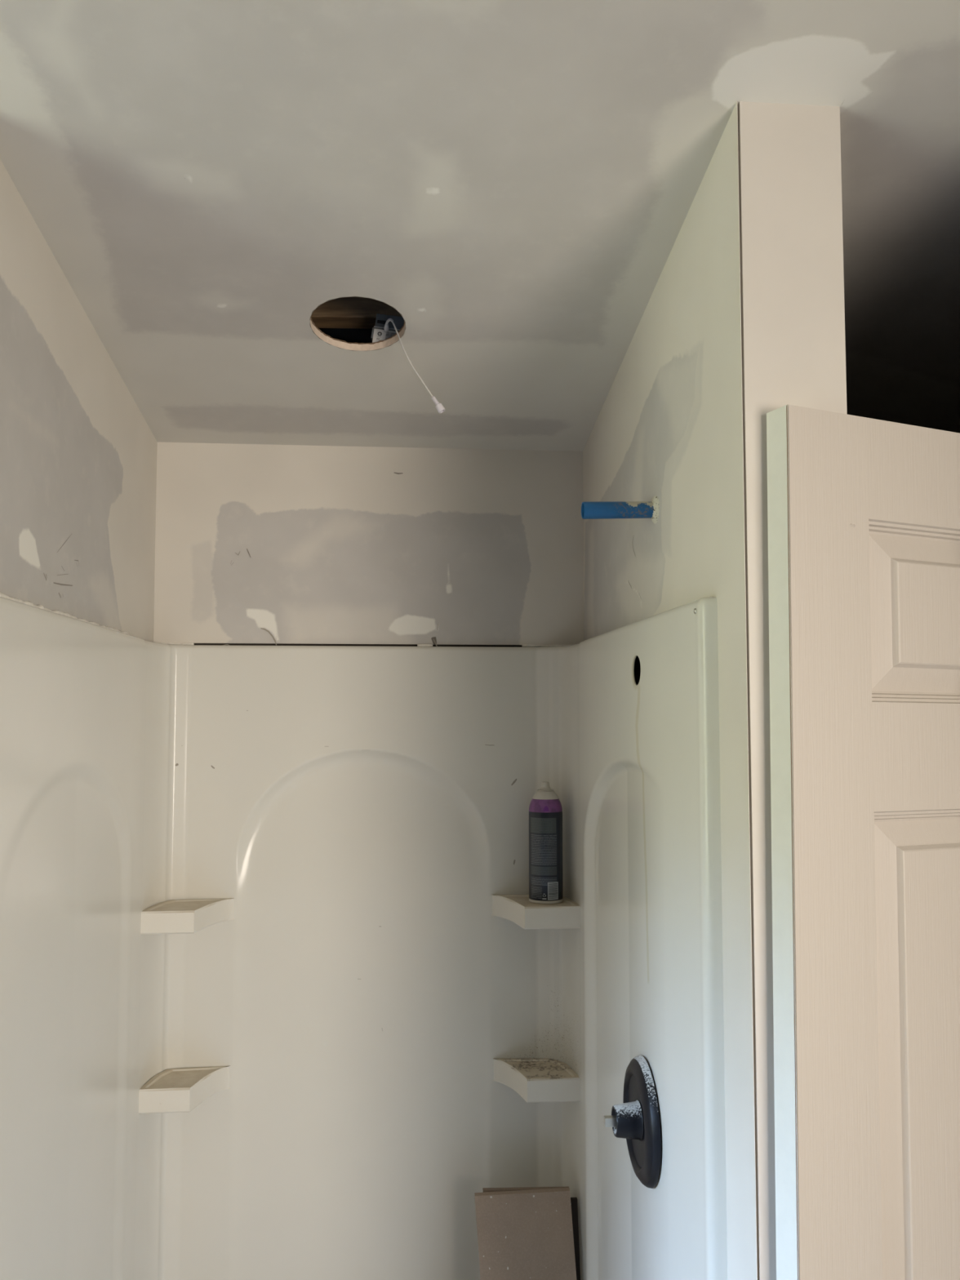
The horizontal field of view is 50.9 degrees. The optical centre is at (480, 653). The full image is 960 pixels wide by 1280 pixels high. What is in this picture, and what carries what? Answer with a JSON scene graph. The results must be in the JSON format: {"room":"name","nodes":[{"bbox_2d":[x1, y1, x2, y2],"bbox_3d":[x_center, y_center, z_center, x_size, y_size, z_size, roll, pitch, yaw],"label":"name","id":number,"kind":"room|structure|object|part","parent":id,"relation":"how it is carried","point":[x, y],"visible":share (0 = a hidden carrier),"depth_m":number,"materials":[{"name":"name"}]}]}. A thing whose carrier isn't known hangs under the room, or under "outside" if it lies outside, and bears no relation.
{"room":"bathroom","nodes":[
{"label":"bathroom","id":0,"kind":"room"},
{"bbox_2d":[0,159,157,642],"bbox_3d":[-0.650,0.620,1.455,0.116,2.390,0.880,0,-4,-5],"label":"wall","id":1,"kind":"structure","parent":0,"point":[78,453],"depth_m":1.41,"materials":[{"name":"white paint"}]},
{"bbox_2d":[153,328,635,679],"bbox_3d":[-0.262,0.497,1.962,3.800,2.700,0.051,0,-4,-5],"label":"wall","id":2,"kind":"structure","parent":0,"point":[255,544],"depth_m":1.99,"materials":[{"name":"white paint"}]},
{"bbox_2d":[0,0,959,451],"bbox_3d":[-0.112,-0.801,0.198,3.800,0.560,3.710,0,-4,-5],"label":"ceiling","id":3,"kind":"structure","parent":0,"point":[518,180],"depth_m":1.24,"materials":[{"name":"paint"}]},
{"bbox_2d":[311,297,401,328],"bbox_3d":[-0.260,-0.597,1.698,0.349,0.140,0.052,2,-4,-23],"label":"rafter","id":4,"kind":"object","parent":3,"relation":"attached to","point":[358,313],"visible":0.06,"depth_m":1.70,"materials":[{"name":"brown wood"}]},
{"bbox_2d":[370,313,404,342],"bbox_3d":[-0.129,-0.524,1.681,0.100,0.063,0.076,0,-4,-2],"label":"junction box","id":5,"kind":"object","parent":3,"relation":"attached to","point":[378,333],"visible":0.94,"depth_m":1.65,"materials":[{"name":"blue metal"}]},
{"bbox_3d":[-0.127,-0.533,1.685,0.092,0.026,0.066,7,-10,-1],"label":"box lid","id":6,"kind":"part","parent":5,"relation":"part of","materials":[{"name":"blue metal"}]},
{"bbox_3d":[-0.135,-0.511,1.643,0.038,0.021,0.001,7,-10,-2],"label":"printed panel","id":7,"kind":"part","parent":5,"relation":"part of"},
{"bbox_2d":[383,318,444,413],"bbox_3d":[-0.113,-0.453,1.589,0.126,0.168,0.038,-3,-5,36],"label":"power cord","id":8,"kind":"object","parent":3,"relation":"hanging from","point":[440,408],"visible":1,"depth_m":1.57,"materials":[{"name":"white plastic"}]},
{"bbox_2d":[634,655,640,684],"bbox_3d":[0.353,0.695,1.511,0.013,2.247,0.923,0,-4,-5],"label":"hole","id":9,"kind":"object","parent":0,"point":[637,663],"depth_m":1.99,"materials":[{"name":"black"}]},
{"bbox_2d":[582,102,757,1279],"bbox_3d":[0.303,0.619,1.505,0.116,2.398,0.936,0,-4,-5],"label":"wall","id":10,"kind":"structure","parent":0,"point":[668,424],"depth_m":1.22,"materials":[{"name":"white paint"}]},
{"bbox_2d":[581,495,659,524],"bbox_3d":[0.205,-0.206,1.451,0.117,0.042,0.043,0,-4,-5],"label":"pipe","id":11,"kind":"object","parent":10,"relation":"attached to","point":[597,509],"visible":0.86,"depth_m":1.44,"materials":[{"name":"blue plastic"}]},
{"bbox_2d":[603,1055,661,1188],"bbox_3d":[0.200,0.644,1.390,0.058,0.167,0.167,0,-4,-5],"label":"shower valve","id":12,"kind":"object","parent":10,"relation":"attached to","point":[636,1120],"depth_m":1.37,"materials":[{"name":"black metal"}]},
{"bbox_3d":[0.190,0.644,1.390,0.038,0.012,0.010,0,-4,-5],"label":"stem","id":13,"kind":"part","parent":12,"relation":"part of","materials":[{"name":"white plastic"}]},
{"bbox_2d":[737,101,847,1279],"bbox_3d":[0.341,0.589,1.045,0.116,2.398,0.011,0,-4,-5],"label":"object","id":14,"kind":"structure","parent":10,"relation":"attached to","point":[793,342],"depth_m":1.10,"materials":[{"name":"white paint"}]},
{"bbox_2d":[766,404,959,1279],"bbox_3d":[0.632,0.767,1.139,0.711,2.032,0.034,2,-4,-23],"label":"door","id":15,"kind":"structure","parent":10,"relation":"in","point":[864,513],"depth_m":1.06,"materials":[{"name":"paint"}]},
{"bbox_3d":[-0.111,1.750,0.024,3.800,0.050,3.690,0,-4,-5],"label":"floor","id":16,"kind":"structure","parent":0,"visible":0},
{"bbox_2d":[0,591,727,1279],"bbox_3d":[-0.178,0.883,1.491,0.846,1.869,0.868,0,-4,-5],"label":"shower surround","id":17,"kind":"object","parent":16,"relation":"on","point":[283,989],"visible":0.97,"depth_m":1.88,"materials":[{"name":"plastic"}]},
{"bbox_3d":[-0.574,0.832,1.403,0.015,1.761,0.670,0,-4,-3],"label":"panel","id":18,"kind":"part","parent":17,"relation":"part of","materials":[{"name":"white plastic"}]},
{"bbox_2d":[138,1066,231,1114],"bbox_3d":[-0.531,0.788,1.826,0.144,0.042,0.114,0,-4,-5],"label":"shelf","id":19,"kind":"object","parent":17,"relation":"attached to","point":[163,1089],"depth_m":1.81,"materials":[{"name":"white plastic"}]},
{"bbox_2d":[140,897,235,934],"bbox_3d":[-0.529,0.478,1.841,0.146,0.040,0.124,0,-4,-5],"label":"shelf","id":20,"kind":"object","parent":17,"relation":"attached to","point":[157,915],"depth_m":1.81,"materials":[{"name":"white plastic"}]},
{"bbox_3d":[-0.213,0.860,1.845,0.803,1.761,0.156,0,-4,-5],"label":"panel","id":21,"kind":"part","parent":17,"relation":"part of","materials":[{"name":"white plastic"}]},
{"bbox_2d":[474,1187,576,1279],"bbox_3d":[0.099,1.343,1.690,0.202,0.776,0.198,0,-4,-5],"label":"board offcut","id":22,"kind":"object","parent":17,"relation":"in","point":[522,1234],"visible":1,"depth_m":1.78,"materials":[{"name":"brown paper"}]},
{"bbox_2d":[482,1186,569,1192],"bbox_3d":[0.099,1.352,1.738,0.174,0.765,0.174,0,-4,-5],"label":"board offcut","id":23,"kind":"object","parent":17,"relation":"on","point":[484,1189],"visible":0.13,"depth_m":1.84,"materials":[{"name":"brown wood"}]},
{"bbox_2d":[492,1058,579,1102],"bbox_3d":[0.102,0.791,1.875,0.152,0.042,0.118,0,-4,-5],"label":"shelf","id":24,"kind":"object","parent":17,"relation":"attached to","point":[535,1080],"depth_m":1.85,"materials":[{"name":"white plastic"}]},
{"bbox_2d":[491,894,580,928],"bbox_3d":[0.102,0.481,1.886,0.154,0.040,0.136,0,-4,-5],"label":"shelf","id":25,"kind":"object","parent":17,"relation":"attached to","point":[517,909],"depth_m":1.83,"materials":[{"name":"white plastic"}]},
{"bbox_2d":[528,782,563,904],"bbox_3d":[0.123,0.353,1.896,0.064,0.222,0.064,0,-4,-5],"label":"spray can","id":26,"kind":"object","parent":17,"relation":"on","point":[545,809],"visible":1,"depth_m":1.87,"materials":[{"name":"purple metal"}]},
{"bbox_2d":[570,1197,580,1279],"bbox_3d":[0.113,1.355,1.716,0.139,0.756,0.169,0,-4,-5],"label":"board offcut","id":27,"kind":"object","parent":17,"relation":"in","point":[574,1203],"visible":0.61,"depth_m":1.81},
{"bbox_3d":[0.226,0.835,1.457,0.020,1.761,0.692,0,-4,-7],"label":"panel","id":28,"kind":"part","parent":17,"relation":"part of","materials":[{"name":"white plastic"}]}
]}

